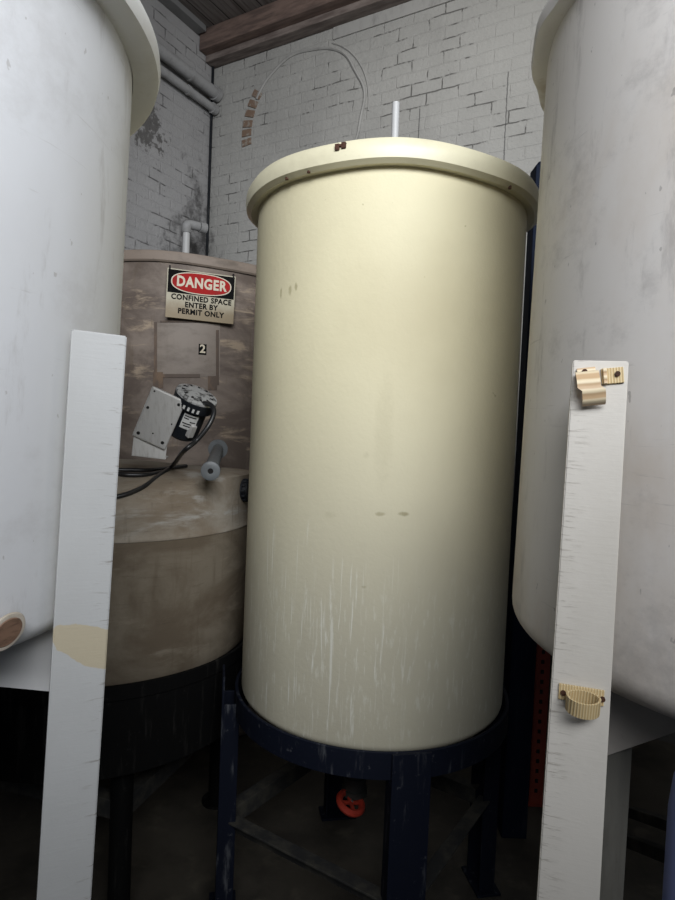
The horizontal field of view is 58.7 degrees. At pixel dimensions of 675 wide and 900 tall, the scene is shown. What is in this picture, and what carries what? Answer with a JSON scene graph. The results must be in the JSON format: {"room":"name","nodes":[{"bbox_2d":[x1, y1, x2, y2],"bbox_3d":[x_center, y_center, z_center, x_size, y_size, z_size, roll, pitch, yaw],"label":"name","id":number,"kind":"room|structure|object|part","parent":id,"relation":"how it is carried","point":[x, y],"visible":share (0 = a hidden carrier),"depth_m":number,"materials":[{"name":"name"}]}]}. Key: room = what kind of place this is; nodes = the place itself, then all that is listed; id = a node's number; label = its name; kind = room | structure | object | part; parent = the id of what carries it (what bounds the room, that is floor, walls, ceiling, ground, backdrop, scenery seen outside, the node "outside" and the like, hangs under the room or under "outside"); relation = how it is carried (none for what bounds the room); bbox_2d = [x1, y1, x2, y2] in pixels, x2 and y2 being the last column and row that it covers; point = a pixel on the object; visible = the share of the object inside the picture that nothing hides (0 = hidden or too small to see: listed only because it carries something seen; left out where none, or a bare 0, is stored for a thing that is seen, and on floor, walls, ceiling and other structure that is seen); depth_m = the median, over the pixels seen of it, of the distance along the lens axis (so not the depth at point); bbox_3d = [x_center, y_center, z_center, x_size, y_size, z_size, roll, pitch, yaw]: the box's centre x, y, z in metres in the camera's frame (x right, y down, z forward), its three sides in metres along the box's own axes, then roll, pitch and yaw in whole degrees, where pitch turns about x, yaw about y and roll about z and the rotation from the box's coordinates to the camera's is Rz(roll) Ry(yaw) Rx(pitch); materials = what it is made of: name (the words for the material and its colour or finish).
{"room":"industrial tank room","nodes":[
{"label":"industrial tank room","id":0,"kind":"room"},
{"bbox_2d":[124,0,211,255],"bbox_3d":[-3.260,-0.990,2.030,0.300,5.220,8.000,3,2,29],"label":"wall","id":1,"kind":"structure","parent":0,"point":[167,186],"depth_m":4.97,"materials":[{"name":"white brick"}]},
{"bbox_2d":[158,0,205,33],"bbox_3d":[-3.008,-3.559,1.787,0.100,0.049,7.680,3,2,29],"label":"trim","id":2,"kind":"structure","parent":1,"relation":"attached to","point":[178,9],"depth_m":4.95,"materials":[{"name":"grey paint"}]},
{"bbox_2d":[160,64,218,115],"bbox_3d":[-1.940,-3.008,3.793,0.092,0.092,3.550,3,2,29],"label":"pipe","id":3,"kind":"object","parent":1,"relation":"attached to","point":[213,108],"visible":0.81,"depth_m":5.03,"materials":[{"name":"grey metal"}]},
{"bbox_2d":[208,102,218,115],"bbox_3d":[-1.101,-3.030,5.329,0.092,0.092,0.050,3,2,29],"label":"pipe fitting","id":4,"kind":"object","parent":3,"relation":"attached to","point":[214,109],"depth_m":5.30,"materials":[{"name":"grey metal"}]},
{"bbox_2d":[157,40,222,102],"bbox_3d":[-1.918,-3.132,3.777,0.124,0.124,3.554,3,2,29],"label":"pipe","id":5,"kind":"object","parent":1,"relation":"attached to","point":[215,93],"visible":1,"depth_m":4.98,"materials":[{"name":"grey metal"}]},
{"bbox_2d":[209,85,222,102],"bbox_3d":[-1.078,-3.154,5.314,0.124,0.124,0.050,3,2,29],"label":"pipe fitting","id":6,"kind":"object","parent":5,"relation":"attached to","point":[217,95],"depth_m":5.28,"materials":[{"name":"grey metal"}]},
{"bbox_2d":[206,66,213,255],"bbox_3d":[-1.210,-0.930,5.436,0.023,5.020,0.023,2,2,0],"label":"conduit","id":7,"kind":"object","parent":1,"relation":"attached to","point":[212,73],"visible":0.34,"depth_m":5.37,"materials":[{"name":"metal"}]},
{"bbox_2d":[178,0,276,27],"bbox_3d":[-0.579,-3.486,0.461,7.800,0.100,9.000,4,2,30],"label":"ceiling","id":8,"kind":"structure","parent":0,"point":[209,12],"depth_m":4.91,"materials":[{"name":"brown wood"}]},
{"bbox_2d":[0,711,674,899],"bbox_3d":[-0.074,1.814,2.068,12.000,0.120,12.000,2,2,0],"label":"floor","id":9,"kind":"structure","parent":0,"point":[174,836],"depth_m":2.64,"materials":[{"name":"concrete"}]},
{"bbox_2d":[0,628,52,690],"bbox_3d":[-0.987,1.017,1.056,0.957,1.471,0.741,3,2,14],"label":"stand","id":10,"kind":"object","parent":9,"relation":"on","point":[26,664],"visible":0.02,"depth_m":1.01,"materials":[{"name":"light grey painted steel"}]},
{"bbox_2d":[0,0,160,651],"bbox_3d":[-0.970,-0.271,1.071,1.220,1.098,1.220,2,2,0],"label":"storage tank","id":11,"kind":"object","parent":10,"relation":"on","point":[79,78],"visible":0.7,"depth_m":0.92,"materials":[{"name":"white plastic"}]},
{"bbox_2d":[36,329,126,899],"bbox_3d":[-0.450,0.793,0.980,0.150,1.968,0.025,1,2,-29],"label":"vertical post","id":12,"kind":"object","parent":9,"relation":"on","point":[97,360],"visible":1,"depth_m":0.96,"materials":[{"name":"white wood"}]},
{"bbox_2d":[0,638,248,899],"bbox_3d":[-1.031,1.233,2.648,1.276,0.919,1.276,2,2,0],"label":"stand","id":13,"kind":"object","parent":9,"relation":"on","point":[152,727],"visible":0.29,"depth_m":2.15,"materials":[{"name":"black metal"}]},
{"bbox_3d":[-0.787,1.278,2.187,0.140,0.884,0.140,2,2,0],"label":"leg","id":14,"kind":"part","parent":13,"relation":"part of","materials":[{"name":"black metal"}]},
{"bbox_2d":[105,439,248,685],"bbox_3d":[-0.990,0.371,2.617,1.242,0.852,1.230,2,2,0],"label":"storage tank","id":15,"kind":"object","parent":13,"relation":"on","point":[177,594],"visible":0.56,"depth_m":2.18,"materials":[{"name":"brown plastic"}]},
{"bbox_2d":[116,384,216,498],"bbox_3d":[-0.692,-0.039,2.257,0.406,0.429,0.541,1,2,-29],"label":"motor","id":16,"kind":"object","parent":15,"relation":"on","point":[181,415],"visible":0.93,"depth_m":2.18,"materials":[{"name":"metal"}]},
{"bbox_3d":[-0.646,-0.114,2.169,0.191,0.227,0.060,2,2,-8],"label":"mounting plate","id":17,"kind":"part","parent":16,"relation":"part of","materials":[{"name":"metal"}]},
{"bbox_2d":[182,415,196,427],"bbox_3d":[-0.541,-0.103,2.188,0.049,0.049,0.024,1,2,-24],"label":"print","id":18,"kind":"object","parent":16,"relation":"attached to","point":[188,421],"depth_m":2.19,"materials":[{"name":"black"}]},
{"bbox_3d":[-0.545,-0.135,2.240,0.158,0.210,0.200,1,3,-41],"label":"motor casing","id":19,"kind":"part","parent":16,"relation":"part of","materials":[{"name":"black plastic"}]},
{"bbox_3d":[-1.003,0.540,2.623,1.224,0.513,1.224,2,2,0],"label":"tank","id":20,"kind":"part","parent":15,"relation":"part of","materials":[{"name":"beige plastic"}]},
{"bbox_3d":[-0.570,1.260,2.895,0.140,0.884,0.140,2,2,0],"label":"leg","id":21,"kind":"part","parent":13,"relation":"part of","materials":[{"name":"black metal"}]},
{"bbox_2d":[119,249,267,745],"bbox_3d":[-1.022,0.272,4.014,1.574,2.738,1.574,2,2,0],"label":"storage tank","id":22,"kind":"object","parent":9,"relation":"on","point":[162,352],"visible":0.14,"depth_m":3.25,"materials":[{"name":"beige plastic"}]},
{"bbox_2d":[182,220,207,252],"bbox_3d":[-1.226,-0.129,4.907,0.208,3.458,0.084,0,3,-43],"label":"pipe","id":23,"kind":"object","parent":22,"relation":"in","point":[188,225],"visible":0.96,"depth_m":4.79,"materials":[{"name":"white plastic"}]},
{"bbox_2d":[165,265,235,323],"bbox_3d":[-0.735,-0.831,3.229,0.358,0.272,0.038,3,2,-18],"label":"sign","id":24,"kind":"object","parent":22,"relation":"attached to","point":[192,295],"visible":1,"depth_m":3.21,"materials":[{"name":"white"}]},
{"bbox_2d":[198,344,206,354],"bbox_3d":[-0.733,-0.546,3.259,0.042,0.058,0.005,2,2,-19],"label":"sticker","id":25,"kind":"object","parent":22,"relation":"attached to","point":[202,347],"visible":1,"depth_m":3.26,"materials":[{"name":"black"}]},
{"bbox_2d":[209,664,508,899],"bbox_3d":[0.111,1.293,2.344,1.036,0.915,1.036,4,3,38],"label":"stand","id":26,"kind":"object","parent":9,"relation":"on","point":[409,776],"visible":0.7,"depth_m":2.03,"materials":[{"name":"blue paint"}]},
{"bbox_3d":[-0.415,1.275,2.242,0.100,0.915,0.164,2,2,-11],"label":"leg","id":27,"kind":"part","parent":26,"relation":"part of","materials":[{"name":"blue paint"}]},
{"bbox_3d":[0.016,1.300,2.837,0.164,0.858,0.100,2,2,-11],"label":"leg","id":28,"kind":"part","parent":26,"relation":"part of","materials":[{"name":"blue paint"}]},
{"bbox_2d":[242,137,538,817],"bbox_3d":[0.155,0.227,2.305,1.080,2.314,1.080,2,2,0],"label":"storage tank","id":29,"kind":"object","parent":26,"relation":"on","point":[390,270],"visible":0.97,"depth_m":1.85,"materials":[{"name":"beige plastic"}]},
{"bbox_3d":[0.050,1.335,2.270,0.118,0.026,0.118,22,14,-1],"label":"valve handle","id":30,"kind":"part","parent":29,"relation":"part of","materials":[{"name":"red paint"}]},
{"bbox_2d":[391,101,399,136],"bbox_3d":[0.208,-0.265,2.522,0.067,2.330,0.031,1,3,-34],"label":"pipe","id":31,"kind":"object","parent":29,"relation":"in","point":[396,104],"visible":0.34,"depth_m":2.46,"materials":[{"name":"white plastic"}]},
{"bbox_3d":[0.204,1.343,1.852,0.164,0.858,0.100,2,2,-11],"label":"leg","id":32,"kind":"part","parent":26,"relation":"part of","materials":[{"name":"blue paint"}]},
{"bbox_3d":[0.603,1.338,2.440,0.100,0.858,0.164,2,2,-11],"label":"leg","id":33,"kind":"part","parent":26,"relation":"part of","materials":[{"name":"blue paint"}]},
{"bbox_2d":[497,161,540,838],"bbox_3d":[0.864,0.249,2.715,0.115,3.035,0.090,2,2,0],"label":"steel post","id":34,"kind":"object","parent":9,"relation":"on","point":[520,654],"visible":0.51,"depth_m":2.71,"materials":[{"name":"black metal"}]},
{"bbox_2d":[528,644,550,806],"bbox_3d":[1.021,0.889,2.978,0.120,1.750,0.090,2,2,0],"label":"upright","id":35,"kind":"object","parent":9,"relation":"on","point":[542,669],"visible":0.38,"depth_m":2.97,"materials":[{"name":"red paint"}]},
{"bbox_2d":[536,360,628,899],"bbox_3d":[0.383,0.828,1.021,0.108,1.967,0.165,3,2,22],"label":"vertical post","id":36,"kind":"object","parent":9,"relation":"on","point":[572,824],"visible":1,"depth_m":1.02,"materials":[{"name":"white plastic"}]},
{"bbox_3d":[0.431,-0.106,1.022,0.044,0.060,0.022,-5,-4,16],"label":"clamp arm","id":37,"kind":"part","parent":36,"relation":"part of","materials":[{"name":"beige plastic"}]},
{"bbox_2d":[600,691,674,899],"bbox_3d":[1.070,1.140,1.551,1.042,1.358,0.848,3,2,12],"label":"stand","id":38,"kind":"object","parent":9,"relation":"on","point":[631,724],"visible":0.3,"depth_m":1.24,"materials":[{"name":"grey paint"}]},
{"bbox_2d":[512,0,674,718],"bbox_3d":[1.073,-0.252,1.326,1.299,1.435,1.296,2,2,0],"label":"storage tank","id":39,"kind":"object","parent":38,"relation":"on","point":[603,71],"visible":0.88,"depth_m":1.10,"materials":[{"name":"white plastic"}]},
{"bbox_3d":[0.568,1.153,1.302,0.088,1.309,0.088,2,2,0],"label":"leg","id":40,"kind":"part","parent":38,"relation":"part of","materials":[{"name":"grey paint"}]},
{"bbox_3d":[0.624,0.547,1.225,0.247,0.188,0.010,2,2,0],"label":"gusset plate","id":41,"kind":"part","parent":38,"relation":"part of","materials":[{"name":"grey metal"}]},
{"bbox_3d":[0.971,1.206,1.794,0.050,0.240,0.415,2,2,4],"label":"rail","id":42,"kind":"part","parent":38,"relation":"part of","materials":[{"name":"metal"}]},
{"bbox_3d":[0.969,1.111,1.790,0.050,0.224,0.412,2,2,4],"label":"rail","id":43,"kind":"part","parent":38,"relation":"part of","materials":[{"name":"metal"}]},
{"bbox_2d":[662,772,674,899],"bbox_3d":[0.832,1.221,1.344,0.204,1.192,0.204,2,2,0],"label":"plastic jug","id":44,"kind":"object","parent":9,"relation":"on","point":[668,892],"visible":1,"depth_m":1.34,"materials":[{"name":"blue plastic"}]},
{"bbox_2d":[208,0,674,743],"bbox_3d":[1.681,-0.858,3.984,6.500,5.220,0.301,4,2,30],"label":"wall","id":45,"kind":"structure","parent":0,"point":[459,72],"depth_m":4.53,"materials":[{"name":"white brick"}]},
{"bbox_2d":[242,137,250,146],"bbox_3d":[-0.784,-2.667,5.208,0.102,0.067,0.030,4,2,30],"label":"brick","id":46,"kind":"object","parent":45,"relation":"attached to","point":[245,142],"visible":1,"depth_m":5.19,"materials":[{"name":"brown brick"}]},
{"bbox_2d":[242,128,251,136],"bbox_3d":[-0.783,-2.747,5.206,0.099,0.061,0.030,4,2,30],"label":"brick","id":47,"kind":"object","parent":45,"relation":"attached to","point":[247,132],"visible":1,"depth_m":5.19,"materials":[{"name":"brown brick"}]},
{"bbox_2d":[243,120,252,127],"bbox_3d":[-0.773,-2.822,5.200,0.104,0.072,0.030,4,2,30],"label":"brick","id":48,"kind":"object","parent":45,"relation":"attached to","point":[246,123],"visible":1,"depth_m":5.18,"materials":[{"name":"brown brick"}]},
{"bbox_2d":[245,109,254,117],"bbox_3d":[-0.752,-2.904,5.187,0.108,0.083,0.030,4,2,30],"label":"brick","id":49,"kind":"object","parent":45,"relation":"attached to","point":[249,113],"visible":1,"depth_m":5.17,"materials":[{"name":"brown brick"}]},
{"bbox_2d":[248,99,257,108],"bbox_3d":[-0.723,-2.977,5.169,0.110,0.092,0.030,4,2,30],"label":"brick","id":50,"kind":"object","parent":45,"relation":"attached to","point":[252,103],"visible":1,"depth_m":5.16,"materials":[{"name":"brown brick"}]},
{"bbox_2d":[252,89,261,99],"bbox_3d":[-0.685,-3.045,5.146,0.110,0.100,0.030,4,2,30],"label":"brick","id":51,"kind":"object","parent":45,"relation":"attached to","point":[255,92],"visible":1,"depth_m":5.13,"materials":[{"name":"brown brick"}]},
{"bbox_2d":[199,0,411,67],"bbox_3d":[1.619,-3.351,3.696,6.390,0.224,0.195,4,2,30],"label":"ceiling beam","id":52,"kind":"structure","parent":45,"relation":"attached to","point":[277,23],"depth_m":4.85,"materials":[{"name":"brown wood"}]},
{"bbox_2d":[256,42,369,139],"bbox_3d":[-0.226,-2.847,4.875,1.107,0.842,0.027,4,2,30],"label":"trim","id":53,"kind":"structure","parent":45,"relation":"attached to","point":[346,55],"depth_m":4.69,"materials":[{"name":"paint"}]},
{"bbox_2d":[333,0,453,39],"bbox_3d":[2.197,-3.159,3.477,5.150,0.094,0.016,4,2,30],"label":"trim","id":54,"kind":"structure","parent":45,"relation":"attached to","point":[414,6],"depth_m":4.52,"materials":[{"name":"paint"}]}
]}

